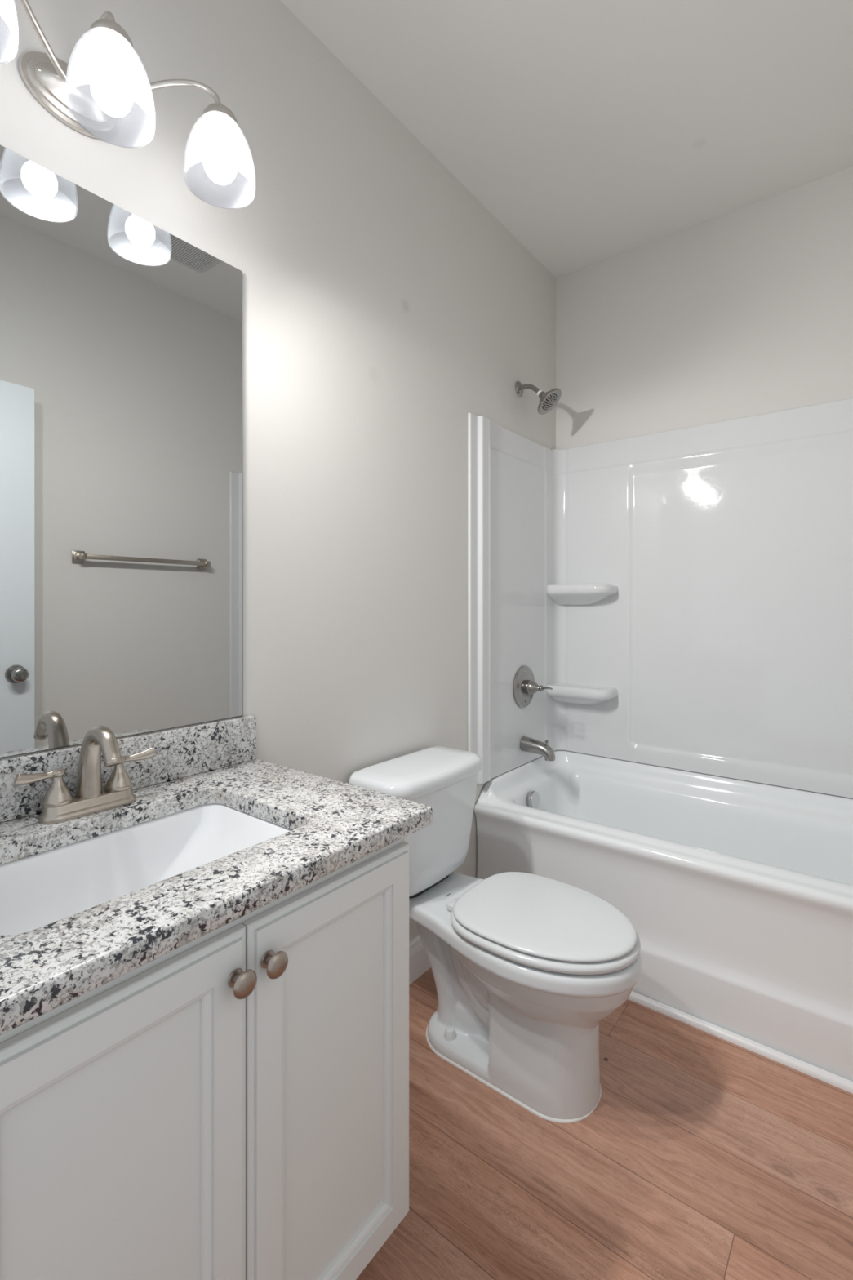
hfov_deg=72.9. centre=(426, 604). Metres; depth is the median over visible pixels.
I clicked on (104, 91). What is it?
vanity light
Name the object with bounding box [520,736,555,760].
tub spout
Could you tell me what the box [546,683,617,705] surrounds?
shelf
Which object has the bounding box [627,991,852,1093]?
trim
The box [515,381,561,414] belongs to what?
showerhead
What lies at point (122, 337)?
mirror
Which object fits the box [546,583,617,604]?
shelf
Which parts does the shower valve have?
handle, lever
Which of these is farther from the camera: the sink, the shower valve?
the shower valve
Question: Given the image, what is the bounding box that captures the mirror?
[0,144,243,759]
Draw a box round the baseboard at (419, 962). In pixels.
[408,934,431,984]
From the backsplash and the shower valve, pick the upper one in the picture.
the shower valve
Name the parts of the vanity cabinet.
door, frame, knob, knob, door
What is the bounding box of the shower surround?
[467,398,852,798]
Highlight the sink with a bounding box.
[0,803,291,935]
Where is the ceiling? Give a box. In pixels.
[280,0,852,278]
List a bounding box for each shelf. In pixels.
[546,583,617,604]
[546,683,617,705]
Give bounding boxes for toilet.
[349,746,642,1123]
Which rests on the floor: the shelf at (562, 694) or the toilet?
the toilet
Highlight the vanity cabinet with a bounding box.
[0,837,408,1279]
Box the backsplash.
[0,715,256,822]
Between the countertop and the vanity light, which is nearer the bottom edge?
the countertop
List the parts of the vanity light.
lamp shade, arm, plate, arm, lamp shade, bulb, arm, lamp shade, bulb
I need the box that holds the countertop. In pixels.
[0,715,432,1035]
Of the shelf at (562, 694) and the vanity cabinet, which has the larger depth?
the shelf at (562, 694)
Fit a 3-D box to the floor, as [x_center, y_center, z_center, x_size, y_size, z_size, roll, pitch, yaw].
[0.066,1.240,0.773,1.730,0.060,3.898,0,0,38]
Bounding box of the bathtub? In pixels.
[474,750,852,1081]
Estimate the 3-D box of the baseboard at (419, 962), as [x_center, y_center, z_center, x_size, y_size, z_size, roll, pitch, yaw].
[-0.140,1.148,1.739,0.014,0.124,0.940,0,0,38]
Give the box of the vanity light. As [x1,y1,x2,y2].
[0,0,255,208]
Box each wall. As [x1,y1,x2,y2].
[0,0,555,942]
[555,166,852,448]
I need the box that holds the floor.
[355,967,852,1279]
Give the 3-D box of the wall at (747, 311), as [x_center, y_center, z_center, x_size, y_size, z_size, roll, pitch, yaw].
[1.238,-0.158,2.267,1.530,2.735,0.100,0,0,38]
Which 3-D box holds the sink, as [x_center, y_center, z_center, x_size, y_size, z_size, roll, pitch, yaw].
[-0.449,0.479,0.908,0.369,0.152,0.508,0,0,38]
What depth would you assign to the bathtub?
1.78 m
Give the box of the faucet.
[13,724,155,824]
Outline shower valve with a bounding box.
[513,665,552,707]
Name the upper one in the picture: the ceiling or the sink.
the ceiling
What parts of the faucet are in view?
lever, handle, plate, spout, handle, lever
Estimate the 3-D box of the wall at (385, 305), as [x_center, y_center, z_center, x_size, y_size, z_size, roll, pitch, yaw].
[-0.197,-0.158,1.758,0.100,2.735,2.673,0,0,38]
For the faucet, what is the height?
0.158 m
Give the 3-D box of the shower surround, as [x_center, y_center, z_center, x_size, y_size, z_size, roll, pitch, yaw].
[0.980,-0.023,1.938,1.528,1.384,0.734,0,0,38]
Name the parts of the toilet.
tank lid, tank, bowl, seat lid, seat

